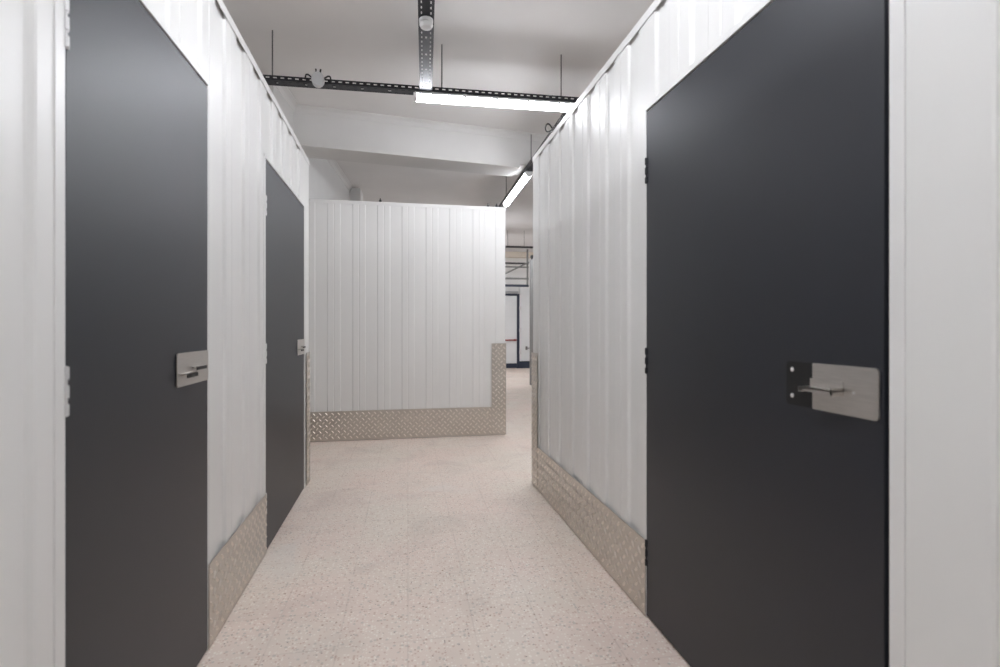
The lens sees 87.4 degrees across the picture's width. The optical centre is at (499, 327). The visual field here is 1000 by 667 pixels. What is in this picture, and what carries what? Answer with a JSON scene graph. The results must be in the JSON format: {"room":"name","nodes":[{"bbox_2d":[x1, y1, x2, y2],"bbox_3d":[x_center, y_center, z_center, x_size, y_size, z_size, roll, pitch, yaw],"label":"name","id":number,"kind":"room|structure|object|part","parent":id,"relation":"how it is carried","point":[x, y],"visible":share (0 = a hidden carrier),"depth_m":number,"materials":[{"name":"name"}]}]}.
{"room":"self-storage corridor","nodes":[
{"label":"self-storage corridor","id":0,"kind":"room"},
{"bbox_2d":[0,0,308,666],"bbox_3d":[-0.830,-0.055,0.628,0.052,2.410,6.746,0,0,-11],"label":"wall","id":1,"kind":"structure","parent":0,"point":[247,127],"depth_m":1.05,"materials":[{"name":"white metal"}]},
{"bbox_3d":[-0.906,0.142,1.049,0.044,2.015,0.032,0,0,-11],"label":"jamb trim","id":2,"kind":"part","parent":1,"relation":"part of","materials":[{"name":"white metal"}]},
{"bbox_2d":[64,0,207,666],"bbox_3d":[-0.995,0.143,1.457,0.112,2.014,0.812,0,0,-11],"label":"door","id":3,"kind":"structure","parent":1,"relation":"in","point":[136,368],"depth_m":1.35,"materials":[{"name":"black metal"}]},
{"bbox_3d":[-1.012,0.131,1.725,0.003,0.105,0.263,0,0,-11],"label":"lock plate","id":4,"kind":"part","parent":3,"relation":"part of","materials":[{"name":"silver metal"}]},
{"bbox_3d":[-0.985,-0.875,1.462,0.044,0.020,0.820,0,0,-11],"label":"header trim","id":5,"kind":"part","parent":1,"relation":"part of","materials":[{"name":"white metal"}]},
{"bbox_3d":[-1.062,0.142,1.862,0.044,2.015,0.006,0,0,-11],"label":"jamb trim","id":6,"kind":"part","parent":1,"relation":"part of","materials":[{"name":"white metal"}]},
{"bbox_2d":[208,494,266,648],"bbox_3d":[-0.687,0.995,0.043,0.009,0.299,5.342,0,0,-11],"label":"baseboard","id":7,"kind":"structure","parent":1,"relation":"attached to","point":[231,570],"depth_m":2.15,"materials":[{"name":"metal"}]},
{"bbox_3d":[-1.212,0.142,2.644,0.044,2.015,0.032,0,0,-11],"label":"jamb trim","id":8,"kind":"part","parent":1,"relation":"part of","materials":[{"name":"white metal"}]},
{"bbox_3d":[-1.317,-0.875,3.195,0.044,0.020,1.101,0,0,-11],"label":"header trim","id":9,"kind":"part","parent":1,"relation":"part of","materials":[{"name":"white metal"}]},
{"bbox_2d":[266,161,305,548],"bbox_3d":[-1.327,0.143,3.190,0.112,2.014,1.093,0,0,-11],"label":"door","id":10,"kind":"structure","parent":1,"relation":"in","point":[285,341],"depth_m":3.05,"materials":[{"name":"black metal"}]},
{"bbox_3d":[-1.370,0.131,3.601,0.003,0.105,0.253,0,0,-11],"label":"lock plate","id":11,"kind":"part","parent":10,"relation":"part of","materials":[{"name":"silver metal"}]},
{"bbox_2d":[306,352,309,484],"bbox_3d":[-1.490,0.662,3.865,0.156,0.964,0.153,0,0,-11],"label":"guard","id":12,"kind":"object","parent":1,"relation":"attached to","point":[307,353],"visible":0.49,"depth_m":3.83,"materials":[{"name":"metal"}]},
{"bbox_2d":[266,76,362,200],"bbox_3d":[-3.894,-0.500,9.131,3.780,3.300,9.900,0,0,-11],"label":"wall","id":13,"kind":"structure","parent":0,"point":[324,182],"depth_m":6.25,"materials":[{"name":"paint"}]},
{"bbox_2d":[273,77,297,111],"bbox_3d":[-1.939,-2.120,4.774,0.055,0.060,0.612,0,0,-6],"label":"crown molding","id":14,"kind":"structure","parent":13,"relation":"attached to","point":[284,91],"depth_m":4.79,"materials":[{"name":"paint"}]},
{"bbox_2d":[328,160,352,191],"bbox_3d":[-2.145,-2.120,6.745,0.055,0.060,2.549,0,0,-6],"label":"crown molding","id":15,"kind":"structure","parent":13,"relation":"attached to","point":[333,163],"depth_m":7.20,"materials":[{"name":"paint"}]},
{"bbox_2d":[295,104,547,141],"bbox_3d":[1.079,-2.120,6.036,6.432,0.060,0.055,0,0,-18],"label":"crown molding","id":16,"kind":"structure","parent":13,"relation":"attached to","point":[300,108],"depth_m":5.40,"materials":[{"name":"paint"}]},
{"bbox_2d":[309,198,505,441],"bbox_3d":[-0.978,-0.096,5.466,2.111,2.492,0.052,0,0,-11],"label":"wall","id":17,"kind":"structure","parent":0,"point":[407,300],"depth_m":5.44,"materials":[{"name":"white metal"}]},
{"bbox_2d":[310,407,491,441],"bbox_3d":[-1.049,0.995,5.421,1.955,0.299,0.009,0,0,-11],"label":"baseboard","id":18,"kind":"structure","parent":17,"relation":"attached to","point":[469,421],"depth_m":5.42,"materials":[{"name":"metal"}]},
{"bbox_2d":[492,343,505,434],"bbox_3d":[-0.022,0.654,5.689,0.163,0.979,0.156,0,0,-11],"label":"guard","id":19,"kind":"object","parent":17,"relation":"attached to","point":[498,349],"visible":1,"depth_m":5.62,"materials":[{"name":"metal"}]},
{"bbox_2d":[222,0,653,251],"bbox_3d":[-0.373,-2.225,5.681,9.800,0.150,18.700,0,0,-11],"label":"ceiling","id":20,"kind":"structure","parent":0,"point":[516,46],"depth_m":4.14,"materials":[{"name":"paint"}]},
{"bbox_2d":[294,112,519,176],"bbox_3d":[-0.956,-1.962,5.587,2.402,0.375,0.377,0,0,-18],"label":"ceiling beam","id":21,"kind":"structure","parent":20,"relation":"attached to","point":[319,136],"depth_m":5.43,"materials":[{"name":"paint"}]},
{"bbox_2d":[262,30,578,101],"bbox_3d":[-0.897,-1.961,3.896,5.503,0.379,0.092,0,0,-9],"label":"cable tray","id":22,"kind":"object","parent":20,"relation":"hanging from","point":[278,81],"visible":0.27,"depth_m":3.88,"materials":[{"name":"metal"}]},
{"bbox_3d":[-1.644,-1.962,3.777,0.020,0.376,0.017,0,0,-11],"label":"hanger rod","id":23,"kind":"part","parent":22,"relation":"part of","materials":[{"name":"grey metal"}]},
{"bbox_2d":[304,69,331,87],"bbox_3d":[-1.308,-1.797,3.757,0.190,0.132,0.044,0,0,-11],"label":"junction box","id":24,"kind":"object","parent":22,"relation":"attached to","point":[317,78],"visible":1,"depth_m":3.74,"materials":[{"name":"grey plastic"}]},
{"bbox_3d":[-0.441,-1.962,3.968,0.020,0.376,0.017,0,0,-11],"label":"hanger rod","id":25,"kind":"part","parent":22,"relation":"part of","materials":[{"name":"grey metal"}]},
{"bbox_2d":[414,91,574,111],"bbox_3d":[0.091,-1.734,4.052,1.500,0.073,0.093,0,0,-9],"label":"strip light","id":26,"kind":"object","parent":22,"relation":"attached to","point":[419,96],"visible":0.77,"depth_m":4.00,"materials":[{"name":"white plastic"}]},
{"bbox_3d":[0.481,-1.962,4.114,0.020,0.376,0.017,0,0,-11],"label":"hanger rod","id":27,"kind":"part","parent":22,"relation":"part of","materials":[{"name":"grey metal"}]},
{"bbox_2d":[418,0,434,90],"bbox_3d":[-0.075,-1.961,0.561,0.092,0.379,6.738,0,0,-8],"label":"cable tray","id":28,"kind":"object","parent":20,"relation":"hanging from","point":[425,4],"visible":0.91,"depth_m":3.30,"materials":[{"name":"metal"}]},
{"bbox_2d":[419,16,432,30],"bbox_3d":[-0.424,-1.745,3.004,0.080,0.050,0.080,0,0,-11],"label":"smoke detector","id":29,"kind":"object","parent":28,"relation":"attached to","point":[425,22],"visible":1,"depth_m":2.98,"materials":[{"name":"white plastic"}]},
{"bbox_2d":[505,249,528,286],"bbox_3d":[0.173,-1.636,14.162,1.260,1.027,0.105,0,0,-11],"label":"frame","id":30,"kind":"object","parent":20,"relation":"hanging from","point":[527,262],"visible":0.62,"depth_m":14.21,"materials":[{"name":"black metal"}]},
{"bbox_3d":[0.165,-1.152,14.183,1.251,0.060,0.060,0,0,-11],"label":"rail","id":31,"kind":"part","parent":30,"relation":"part of","materials":[{"name":"black metal"}]},
{"bbox_3d":[0.165,-1.345,14.183,1.251,0.044,0.060,0,0,-11],"label":"rail","id":32,"kind":"part","parent":30,"relation":"part of","materials":[{"name":"grey metal"}]},
{"bbox_3d":[0.165,-1.658,14.183,1.251,0.036,0.060,0,0,-11],"label":"rail","id":33,"kind":"part","parent":30,"relation":"part of","materials":[{"name":"grey metal"}]},
{"bbox_3d":[0.165,-1.758,14.183,1.251,0.044,0.060,0,0,-11],"label":"rail","id":34,"kind":"part","parent":30,"relation":"part of","materials":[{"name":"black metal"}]},
{"bbox_3d":[0.750,-1.645,14.295,0.040,1.008,0.056,0,0,-11],"label":"post","id":35,"kind":"part","parent":30,"relation":"part of","materials":[{"name":"grey metal"}]},
{"bbox_2d":[505,230,532,248],"bbox_3d":[0.930,-1.961,11.642,4.202,0.379,0.092,0,0,-9],"label":"cable tray","id":36,"kind":"object","parent":20,"relation":"hanging from","point":[507,246],"visible":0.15,"depth_m":11.52,"materials":[{"name":"metal"}]},
{"bbox_2d":[514,139,543,175],"bbox_3d":[2.150,-1.980,6.603,4.184,0.340,0.377,0,0,-18],"label":"ceiling beam","id":37,"kind":"structure","parent":20,"relation":"attached to","point":[525,145],"depth_m":5.82,"materials":[{"name":"paint"}]},
{"bbox_2d":[498,112,566,206],"bbox_3d":[0.026,-1.961,7.717,0.093,0.379,7.052,0,0,-9],"label":"cable tray","id":38,"kind":"object","parent":20,"relation":"hanging from","point":[530,163],"visible":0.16,"depth_m":5.78,"materials":[{"name":"metal"}]},
{"bbox_2d":[503,171,532,206],"bbox_3d":[0.205,-1.734,6.627,0.093,0.073,1.500,0,0,-9],"label":"strip light","id":39,"kind":"object","parent":38,"relation":"attached to","point":[525,177],"visible":0.99,"depth_m":6.41,"materials":[{"name":"white plastic"}]},
{"bbox_2d":[545,123,552,132],"bbox_3d":[0.448,-1.785,4.682,0.113,0.084,0.052,0,0,-44],"label":"cable loop","id":40,"kind":"object","parent":38,"relation":"attached to","point":[547,123],"visible":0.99,"depth_m":4.66,"materials":[{"name":"black plastic"}]},
{"bbox_2d":[197,368,690,666],"bbox_3d":[-0.373,1.210,5.681,9.800,0.120,18.700,0,0,-11],"label":"floor","id":41,"kind":"structure","parent":0,"point":[434,551],"depth_m":2.45,"materials":[{"name":"concrete"}]},
{"bbox_2d":[505,258,530,293],"bbox_3d":[-2.097,-0.500,14.693,9.400,3.300,0.350,0,0,-11],"label":"wall","id":42,"kind":"structure","parent":0,"point":[520,272],"depth_m":15.01,"materials":[{"name":"white paint"}]},
{"bbox_2d":[505,291,520,367],"bbox_3d":[0.125,0.053,14.857,0.987,2.194,0.158,0,0,-11],"label":"door","id":43,"kind":"structure","parent":42,"relation":"in","point":[512,307],"depth_m":14.93,"materials":[{"name":"white paint"}]},
{"bbox_3d":[0.092,1.076,14.899,0.787,0.128,0.043,0,0,-11],"label":"kick plate","id":44,"kind":"part","parent":43,"relation":"part of","materials":[{"name":"grey paint"}]},
{"bbox_2d":[505,251,532,257],"bbox_3d":[0.897,-2.098,14.959,3.380,0.186,0.249,0,0,-11],"label":"beam","id":45,"kind":"structure","parent":42,"relation":"attached to","point":[507,254],"depth_m":14.77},
{"bbox_2d":[519,288,529,360],"bbox_3d":[1.026,-0.098,15.086,0.963,2.096,0.049,0,0,-11],"label":"wall panel","id":46,"kind":"object","parent":42,"relation":"attached to","point":[524,293],"visible":0.45,"depth_m":15.00,"materials":[{"name":"white paint"}]},
{"bbox_2d":[519,361,529,367],"bbox_3d":[1.027,1.052,15.081,0.963,0.195,0.059,0,0,-11],"label":"baseboard","id":47,"kind":"structure","parent":42,"relation":"attached to","point":[522,364],"depth_m":14.99,"materials":[{"name":"blue paint"}]},
{"bbox_2d":[530,255,532,384],"bbox_3d":[2.313,-0.155,8.842,2.735,2.610,4.100,0,0,-11],"label":"wall","id":48,"kind":"structure","parent":0,"point":[531,256],"depth_m":10.49,"materials":[{"name":"white metal"}]},
{"bbox_2d":[532,0,999,666],"bbox_3d":[0.861,-0.055,0.751,0.052,2.410,6.351,0,0,-11],"label":"wall","id":49,"kind":"structure","parent":0,"point":[590,188],"depth_m":1.02,"materials":[{"name":"white metal"}]},
{"bbox_2d":[531,352,536,488],"bbox_3d":[0.319,0.662,3.804,0.156,0.964,0.163,0,0,-11],"label":"guard","id":50,"kind":"object","parent":49,"relation":"attached to","point":[534,355],"visible":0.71,"depth_m":3.78,"materials":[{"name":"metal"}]},
{"bbox_2d":[537,447,645,614],"bbox_3d":[0.836,0.995,0.720,0.009,0.299,6.100,0,0,-11],"label":"baseboard","id":51,"kind":"structure","parent":49,"relation":"attached to","point":[620,549],"depth_m":2.56,"materials":[{"name":"metal"}]},
{"bbox_3d":[0.602,0.142,2.088,0.044,2.015,0.006,0,0,-11],"label":"jamb trim","id":52,"kind":"part","parent":49,"relation":"part of","materials":[{"name":"white metal"}]},
{"bbox_3d":[0.701,-0.875,1.568,0.044,0.020,1.065,0,0,-11],"label":"header trim","id":53,"kind":"part","parent":49,"relation":"part of","materials":[{"name":"white metal"}]},
{"bbox_2d":[645,0,888,666],"bbox_3d":[0.706,0.143,1.572,0.124,2.014,1.057,0,0,-11],"label":"door","id":54,"kind":"structure","parent":49,"relation":"in","point":[767,168],"depth_m":1.38,"materials":[{"name":"black metal"}]},
{"bbox_3d":[0.752,0.137,1.203,0.004,0.108,0.251,0,0,-11],"label":"plate","id":55,"kind":"part","parent":54,"relation":"part of","materials":[{"name":"black"}]},
{"bbox_3d":[0.757,0.137,1.152,0.004,0.108,0.175,0,0,-11],"label":"lock plate","id":56,"kind":"part","parent":54,"relation":"part of","materials":[{"name":"silver metal"}]},
{"bbox_3d":[0.803,0.142,1.035,0.044,2.015,0.032,0,0,-11],"label":"jamb trim","id":57,"kind":"part","parent":49,"relation":"part of","materials":[{"name":"white metal"}]}
]}

